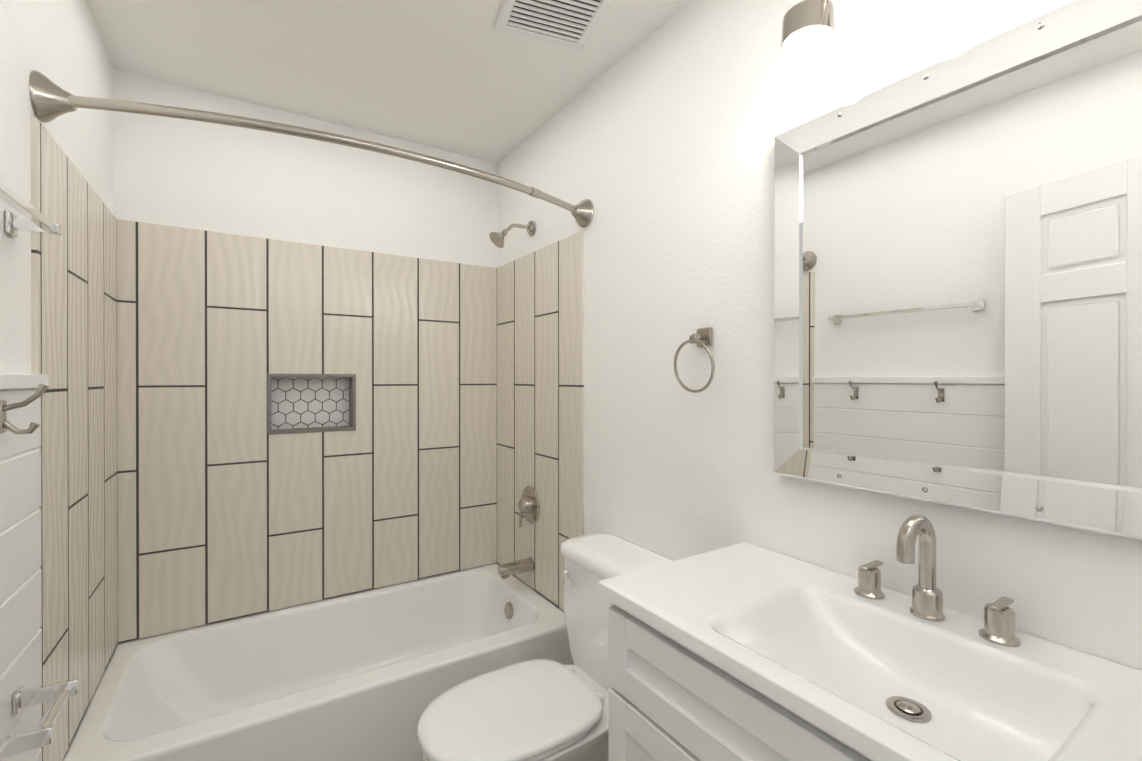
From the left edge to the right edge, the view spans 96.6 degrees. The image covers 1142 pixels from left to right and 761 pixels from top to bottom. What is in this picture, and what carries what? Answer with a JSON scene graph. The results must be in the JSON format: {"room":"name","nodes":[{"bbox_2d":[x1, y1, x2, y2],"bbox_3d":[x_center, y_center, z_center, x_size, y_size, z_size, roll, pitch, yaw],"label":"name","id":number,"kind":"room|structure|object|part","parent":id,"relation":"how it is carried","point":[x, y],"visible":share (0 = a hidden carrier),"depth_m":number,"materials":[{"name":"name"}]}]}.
{"room":"bathroom","nodes":[
{"label":"bathroom","id":0,"kind":"room"},
{"bbox_2d":[0,0,113,373],"bbox_3d":[-1.024,0.109,0.769,0.100,2.486,2.812,0,0,-33],"label":"wall","id":1,"kind":"structure","parent":0,"point":[59,43],"depth_m":1.12,"materials":[{"name":"white paint"}]},
{"bbox_2d":[0,373,48,760],"bbox_3d":[-0.736,0.671,0.444,0.028,1.365,1.649,0,0,-33],"label":"wainscoting","id":2,"kind":"structure","parent":1,"relation":"attached to","point":[20,577],"depth_m":1.03,"materials":[{"name":"white wood"}]},
{"bbox_2d":[0,384,48,433],"bbox_3d":[-1.030,0.054,0.960,0.064,0.095,0.024,0,0,-33],"label":"coat hook","id":3,"kind":"object","parent":2,"relation":"attached to","point":[5,425],"visible":1,"depth_m":0.95,"materials":[{"name":"silver metal"}]},
{"bbox_2d":[0,678,78,757],"bbox_3d":[-1.011,0.632,0.956,0.090,0.040,0.210,0,0,-33],"label":"paper holder","id":4,"kind":"object","parent":2,"relation":"attached to","point":[57,694],"visible":1,"depth_m":0.97,"materials":[{"name":"silver metal"}]},
{"bbox_2d":[0,179,61,237],"bbox_3d":[-0.930,-0.313,0.785,0.074,0.044,0.644,0,0,-33],"label":"towel bar","id":5,"kind":"object","parent":1,"relation":"attached to","point":[38,222],"visible":1,"depth_m":1.00,"materials":[{"name":"silver metal"}]},
{"bbox_2d":[31,117,117,760],"bbox_3d":[-1.425,0.186,1.492,0.010,1.542,0.862,0,0,-33],"label":"wall tile","id":6,"kind":"structure","parent":1,"relation":"attached to","point":[74,311],"depth_m":1.38,"materials":[{"name":"beige tile"}]},
{"bbox_2d":[113,68,497,644],"bbox_3d":[-1.065,0.105,2.326,1.520,2.486,0.150,0,0,-33],"label":"wall","id":7,"kind":"structure","parent":0,"point":[191,174],"depth_m":2.15,"materials":[{"name":"white paint"}]},
{"bbox_2d":[117,219,496,642],"bbox_3d":[-1.022,0.184,2.260,1.500,1.542,0.010,0,0,-33],"label":"wall tile","id":8,"kind":"structure","parent":7,"relation":"attached to","point":[228,507],"depth_m":2.14,"materials":[{"name":"beige tile"}]},
{"bbox_2d":[267,374,355,434],"bbox_3d":[-1.135,0.098,2.232,0.342,0.253,0.093,0,0,-33],"label":"trim","id":9,"kind":"structure","parent":7,"relation":"attached to","point":[352,404],"depth_m":2.22,"materials":[{"name":"grey tile"}]},
{"bbox_2d":[271,377,348,428],"bbox_3d":[-1.179,0.098,2.300,0.326,0.237,0.070,0,0,-33],"label":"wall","id":10,"kind":"structure","parent":0,"point":[308,402],"depth_m":2.27,"materials":[{"name":"grey tile"}]},
{"bbox_2d":[271,377,348,428],"bbox_3d":[-1.158,0.098,2.268,0.314,0.225,0.001,0,0,-33],"label":"wall tile","id":11,"kind":"object","parent":10,"relation":"attached to","point":[301,406],"visible":0.98,"depth_m":2.26,"materials":[{"name":"white tile"}]},
{"bbox_2d":[85,0,690,163],"bbox_3d":[-0.343,-1.185,1.205,1.720,0.100,2.812,0,0,-33],"label":"ceiling","id":12,"kind":"structure","parent":0,"point":[464,77],"depth_m":1.79,"materials":[{"name":"white paint"}]},
{"bbox_2d":[495,0,612,50],"bbox_3d":[-0.049,-1.129,1.542,0.300,0.014,0.300,0,0,-21],"label":"ceiling vent","id":13,"kind":"object","parent":12,"relation":"in","point":[564,23],"visible":1,"depth_m":1.59,"materials":[{"name":"white plastic"}]},
{"bbox_2d":[498,0,1141,670],"bbox_3d":[0.337,0.107,1.648,0.100,2.486,2.812,0,0,-33],"label":"wall","id":14,"kind":"structure","parent":0,"point":[656,146],"depth_m":1.43,"materials":[{"name":"white paint"}]},
{"bbox_2d":[29,70,593,227],"bbox_3d":[-0.550,-0.650,1.526,1.531,0.108,0.219,0,0,-33],"label":"shower rod","id":15,"kind":"object","parent":14,"relation":"attached to","point":[50,100],"visible":1,"depth_m":1.27,"materials":[{"name":"silver metal"}]},
{"bbox_2d":[489,221,533,247],"bbox_3d":[-0.270,-0.662,2.288,0.202,0.144,0.082,0,0,-33],"label":"shower head","id":16,"kind":"object","parent":14,"relation":"attached to","point":[497,239],"visible":1,"depth_m":2.27},
{"bbox_2d":[497,231,583,610],"bbox_3d":[-0.172,0.184,2.334,0.010,1.542,0.807,0,0,-33],"label":"wall tile","id":17,"kind":"structure","parent":14,"relation":"attached to","point":[540,371],"depth_m":2.25,"materials":[{"name":"beige tile"}]},
{"bbox_2d":[498,557,533,578],"bbox_3d":[-0.252,0.850,2.304,0.159,0.069,0.066,0,0,-33],"label":"tub spout","id":18,"kind":"object","parent":17,"relation":"attached to","point":[506,570],"visible":1,"depth_m":2.28,"materials":[{"name":"silver metal"}]},
{"bbox_2d":[518,486,539,526],"bbox_3d":[-0.209,0.578,2.331,0.057,0.180,0.170,0,0,-33],"label":"tub valve","id":19,"kind":"object","parent":17,"relation":"attached to","point":[529,505],"visible":1,"depth_m":2.31,"materials":[{"name":"silver metal"}]},
{"bbox_2d":[674,327,714,392],"bbox_3d":[0.364,-0.058,1.455,0.062,0.187,0.153,0,0,-33],"label":"towel ring","id":20,"kind":"object","parent":14,"relation":"attached to","point":[702,337],"visible":1,"depth_m":1.45,"materials":[{"name":"silver metal"}]},
{"bbox_2d":[776,0,958,90],"bbox_3d":[0.636,-0.747,0.921,0.182,0.203,0.536,0,0,-33],"label":"sconce","id":21,"kind":"object","parent":14,"relation":"attached to","point":[809,58],"visible":1,"depth_m":1.03,"materials":[{"name":"white glass"}]},
{"bbox_2d":[774,0,1141,538],"bbox_3d":[0.707,-0.185,0.948,0.036,0.831,0.736,0,0,-33],"label":"mirror","id":22,"kind":"object","parent":14,"relation":"attached to","point":[957,279],"visible":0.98,"depth_m":0.90,"materials":[{"name":"clear glass"}]},
{"bbox_3d":[-0.343,1.401,1.212,1.720,0.100,2.812,0,0,-33],"label":"floor","id":23,"kind":"structure","parent":0,"visible":0},
{"bbox_2d":[62,564,573,760],"bbox_3d":[-0.815,1.154,1.942,1.516,0.390,0.768,0,0,-33],"label":"bathtub","id":24,"kind":"object","parent":23,"relation":"on","point":[371,675],"visible":0.96,"depth_m":1.88,"materials":[{"name":"white ceramic"}]},
{"bbox_2d":[417,533,673,760],"bbox_3d":[-0.073,0.949,1.503,0.743,0.803,0.450,0,0,-33],"label":"toilet","id":25,"kind":"object","parent":23,"relation":"on","point":[540,710],"visible":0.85,"depth_m":1.47,"materials":[{"name":"white ceramic"}]},
{"bbox_3d":[-0.011,0.650,1.685,0.031,0.032,0.092,0,0,-33],"label":"handle","id":26,"kind":"part","parent":25,"relation":"part of","materials":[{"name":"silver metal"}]},
{"bbox_2d":[598,515,1141,760],"bbox_3d":[0.509,0.797,0.843,0.483,1.110,0.920,0,0,-33],"label":"bathroom vanity","id":27,"kind":"object","parent":23,"relation":"on","point":[744,651],"visible":1,"depth_m":0.87,"materials":[{"name":"white stone"}]},
{"bbox_2d":[854,515,1020,646],"bbox_3d":[0.634,0.336,0.922,0.142,0.190,0.264,0,0,-33],"label":"faucet","id":28,"kind":"object","parent":27,"relation":"on","point":[924,612],"depth_m":0.92,"materials":[{"name":"silver metal"}]}
]}

